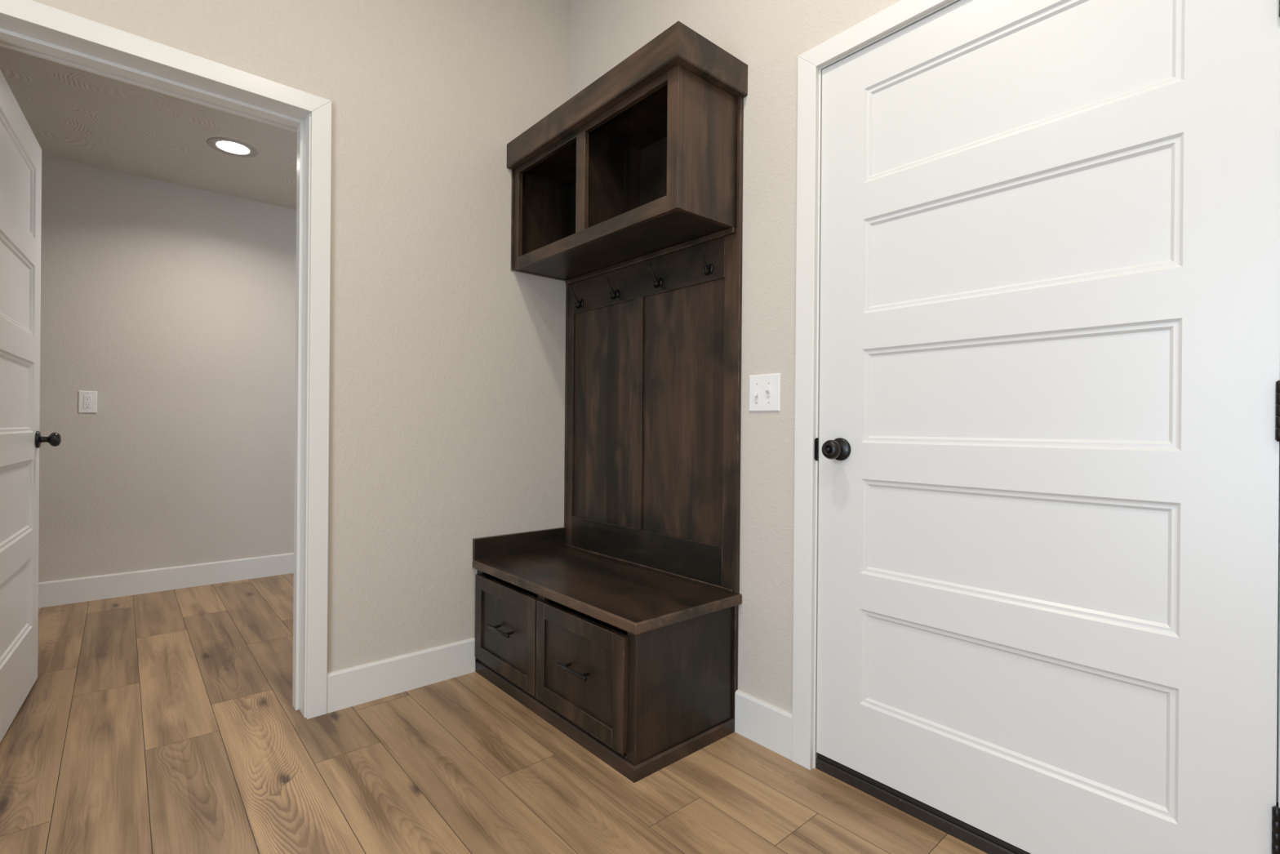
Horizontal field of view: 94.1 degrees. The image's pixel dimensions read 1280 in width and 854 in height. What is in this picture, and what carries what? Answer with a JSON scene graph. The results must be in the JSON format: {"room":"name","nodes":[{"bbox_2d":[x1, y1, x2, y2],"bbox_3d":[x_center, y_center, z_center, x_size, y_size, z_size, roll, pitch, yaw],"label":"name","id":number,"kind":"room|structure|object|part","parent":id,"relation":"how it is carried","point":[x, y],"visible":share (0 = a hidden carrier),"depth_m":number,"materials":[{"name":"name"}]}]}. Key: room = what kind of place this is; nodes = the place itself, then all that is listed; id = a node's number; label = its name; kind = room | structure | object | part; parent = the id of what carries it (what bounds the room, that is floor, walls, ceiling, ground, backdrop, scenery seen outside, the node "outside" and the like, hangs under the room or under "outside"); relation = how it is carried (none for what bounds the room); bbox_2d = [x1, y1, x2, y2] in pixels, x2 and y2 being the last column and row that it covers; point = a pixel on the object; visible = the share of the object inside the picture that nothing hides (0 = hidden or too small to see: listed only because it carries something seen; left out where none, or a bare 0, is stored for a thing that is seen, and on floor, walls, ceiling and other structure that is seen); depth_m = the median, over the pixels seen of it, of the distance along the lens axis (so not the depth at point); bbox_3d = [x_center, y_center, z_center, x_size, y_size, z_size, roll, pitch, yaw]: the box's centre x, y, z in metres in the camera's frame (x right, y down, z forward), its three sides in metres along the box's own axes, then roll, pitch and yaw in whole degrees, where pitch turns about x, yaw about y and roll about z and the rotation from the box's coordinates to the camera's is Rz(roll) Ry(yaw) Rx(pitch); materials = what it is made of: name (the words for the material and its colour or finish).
{"room":"mudroom","nodes":[
{"label":"mudroom","id":0,"kind":"room"},
{"bbox_2d":[0,45,297,209],"bbox_3d":[-2.111,-1.502,2.833,3.650,0.100,2.201,0,0,-41],"label":"ceiling","id":1,"kind":"structure","parent":0,"point":[73,114],"depth_m":2.95,"materials":[{"name":"beige paint"}]},
{"bbox_2d":[206,137,258,157],"bbox_3d":[-2.112,-1.449,3.092,0.224,0.004,0.224,0,0,-41],"label":"recessed light","id":2,"kind":"object","parent":1,"relation":"in","point":[223,144],"visible":1,"depth_m":3.08,"materials":[{"name":"grey plastic"}]},
{"bbox_2d":[38,155,296,582],"bbox_3d":[-2.812,-0.243,3.625,3.450,2.430,0.100,0,0,-41],"label":"wall","id":3,"kind":"structure","parent":0,"point":[174,304],"depth_m":3.54,"materials":[{"name":"paint"}]},
{"bbox_2d":[77,390,97,413],"bbox_3d":[-3.079,-0.139,3.320,0.078,0.124,0.009,0,0,-41],"label":"wall outlet","id":4,"kind":"object","parent":3,"relation":"attached to","point":[87,400],"visible":1,"depth_m":3.32,"materials":[{"name":"white plastic"}]},
{"bbox_2d":[83,395,91,408],"bbox_3d":[-3.078,-0.139,3.318,0.034,0.067,0.003,0,0,-41],"label":"receptacle","id":5,"kind":"object","parent":4,"relation":"attached to","point":[86,399],"depth_m":3.32,"materials":[{"name":"white plastic"}]},
{"bbox_2d":[38,552,293,608],"bbox_3d":[-2.784,0.905,3.582,3.450,0.134,0.015,0,0,-41],"label":"baseboard","id":6,"kind":"structure","parent":3,"relation":"attached to","point":[67,591],"depth_m":3.52,"materials":[{"name":"white paint"}]},
{"bbox_2d":[31,0,571,672],"bbox_3d":[-1.567,-0.542,1.745,3.450,3.050,0.165,0,0,-41],"label":"wall","id":7,"kind":"structure","parent":0,"point":[447,361],"depth_m":2.27,"materials":[{"name":"paint"}]},
{"bbox_2d":[0,69,61,742],"bbox_3d":[-2.080,-0.050,1.962,0.169,2.033,0.832,0,0,-37],"label":"door","id":8,"kind":"structure","parent":7,"relation":"in","point":[21,438],"depth_m":2.03,"materials":[{"name":"white paint"}]},
{"bbox_3d":[-2.247,0.048,2.271,0.057,0.054,0.054,0,0,-38],"label":"knob","id":9,"kind":"part","parent":8,"relation":"part of","materials":[{"name":"black metal"}]},
{"bbox_2d":[0,0,331,719],"bbox_3d":[-1.492,-0.071,1.814,0.947,2.110,0.201,0,0,-41],"label":"door frame","id":10,"kind":"structure","parent":7,"relation":"attached to","point":[29,12],"depth_m":2.02,"materials":[{"name":"white paint"}]},
{"bbox_2d":[326,637,475,713],"bbox_3d":[-0.878,0.922,2.238,0.548,0.134,0.015,0,0,-41],"label":"baseboard","id":11,"kind":"structure","parent":7,"relation":"attached to","point":[353,686],"depth_m":2.21,"materials":[{"name":"white paint"}]},
{"bbox_2d":[0,573,987,853],"bbox_3d":[-0.970,1.018,1.338,4.289,0.060,6.050,0,0,-41],"label":"floor","id":12,"kind":"structure","parent":0,"point":[166,722],"depth_m":1.71,"materials":[{"name":"brown wood"}]},
{"bbox_2d":[472,21,747,782],"bbox_3d":[-0.175,-0.097,2.173,0.484,2.183,1.024,0,0,-41],"label":"hall tree","id":13,"kind":"object","parent":12,"relation":"on","point":[616,625],"visible":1,"depth_m":2.10,"materials":[{"name":"brown wood"}]},
{"bbox_3d":[-0.516,0.756,2.214,0.035,0.012,0.152,0,0,-41],"label":"drawer pull","id":14,"kind":"part","parent":13,"relation":"part of","materials":[{"name":"black metal"}]},
{"bbox_3d":[-0.503,0.760,2.234,0.011,0.228,0.356,0,0,-41],"label":"drawer panel","id":15,"kind":"part","parent":13,"relation":"part of","materials":[{"name":"brown wood"}]},
{"bbox_3d":[-0.506,0.760,2.231,0.020,0.332,0.456,0,0,-41],"label":"drawer","id":16,"kind":"part","parent":13,"relation":"part of","materials":[{"name":"brown wood"}]},
{"bbox_3d":[-0.332,0.784,2.062,0.019,0.419,0.995,0,0,-41],"label":"frame","id":17,"kind":"part","parent":13,"relation":"part of","materials":[{"name":"brown wood"}]},
{"bbox_3d":[-0.205,0.759,1.857,0.035,0.012,0.152,0,0,-41],"label":"drawer pull","id":18,"kind":"part","parent":13,"relation":"part of","materials":[{"name":"black metal"}]},
{"bbox_3d":[-0.191,0.762,1.877,0.011,0.228,0.370,0,0,-41],"label":"drawer panel","id":19,"kind":"part","parent":13,"relation":"part of","materials":[{"name":"brown wood"}]},
{"bbox_3d":[-0.195,0.762,1.874,0.020,0.332,0.470,0,0,-41],"label":"drawer","id":20,"kind":"part","parent":13,"relation":"part of","materials":[{"name":"brown wood"}]},
{"bbox_3d":[-0.204,-1.094,2.163,0.019,0.063,0.898,0,0,-41],"label":"frame rail","id":21,"kind":"part","parent":13,"relation":"part of","materials":[{"name":"brown wood"}]},
{"bbox_3d":[-0.208,-0.685,2.163,0.019,0.050,0.898,0,0,-41],"label":"frame rail","id":22,"kind":"part","parent":13,"relation":"part of","materials":[{"name":"brown wood"}]},
{"bbox_3d":[-0.173,0.559,2.182,0.460,0.034,1.020,0,0,-41],"label":"bench seat","id":23,"kind":"part","parent":13,"relation":"part of","materials":[{"name":"brown wood"}]},
{"bbox_3d":[-0.004,-0.054,2.342,0.004,2.100,0.992,0,0,-41],"label":"panel","id":24,"kind":"part","parent":13,"relation":"part of","materials":[{"name":"brown wood"}]},
{"bbox_3d":[-0.012,0.472,2.335,0.009,0.144,0.883,0,0,-41],"label":"rail","id":25,"kind":"part","parent":13,"relation":"part of","materials":[{"name":"brown wood"}]},
{"bbox_3d":[-0.003,-0.582,2.335,0.009,0.153,0.883,0,0,-41],"label":"hook rail","id":26,"kind":"part","parent":13,"relation":"part of","materials":[{"name":"brown wood"}]},
{"bbox_2d":[570,0,901,712],"bbox_3d":[0.881,-0.521,1.449,0.150,3.050,3.500,0,0,-41],"label":"wall","id":27,"kind":"structure","parent":0,"point":[769,37],"depth_m":1.89,"materials":[{"name":"paint"}]},
{"bbox_2d":[734,689,792,759],"bbox_3d":[0.390,0.933,1.873,0.015,0.134,0.222,0,0,-41],"label":"baseboard","id":28,"kind":"structure","parent":27,"relation":"attached to","point":[770,726],"depth_m":1.86,"materials":[{"name":"white paint"}]},
{"bbox_2d":[748,373,780,412],"bbox_3d":[0.388,-0.108,1.882,0.020,0.118,0.120,0,0,-41],"label":"light switch","id":29,"kind":"object","parent":27,"relation":"attached to","point":[765,388],"visible":1,"depth_m":1.88,"materials":[{"name":"white plastic"}]},
{"bbox_2d":[815,756,1017,853],"bbox_3d":[0.875,0.987,1.447,0.146,0.033,0.924,0,0,-41],"label":"door sill","id":30,"kind":"structure","parent":27,"relation":"attached to","point":[967,836],"depth_m":1.53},
{"bbox_2d":[791,0,1279,807],"bbox_3d":[0.874,-0.051,1.439,0.168,2.110,1.058,0,0,-41],"label":"door frame","id":31,"kind":"structure","parent":27,"relation":"attached to","point":[903,12],"depth_m":1.75,"materials":[{"name":"white paint"}]},
{"bbox_3d":[0.516,0.065,1.741,0.009,0.067,0.007,0,0,-41],"label":"strike plate","id":32,"kind":"part","parent":31,"relation":"part of","materials":[{"name":"black metal"}]},
{"bbox_2d":[816,0,1279,853],"bbox_3d":[0.819,-0.036,1.386,0.114,2.011,0.926,0,0,-41],"label":"door","id":33,"kind":"structure","parent":27,"relation":"in","point":[1049,428],"depth_m":1.30,"materials":[{"name":"white paint"}]},
{"bbox_3d":[0.541,0.063,1.666,0.056,0.054,0.054,0,0,-41],"label":"knob","id":34,"kind":"part","parent":33,"relation":"part of","materials":[{"name":"black metal"}]}
]}

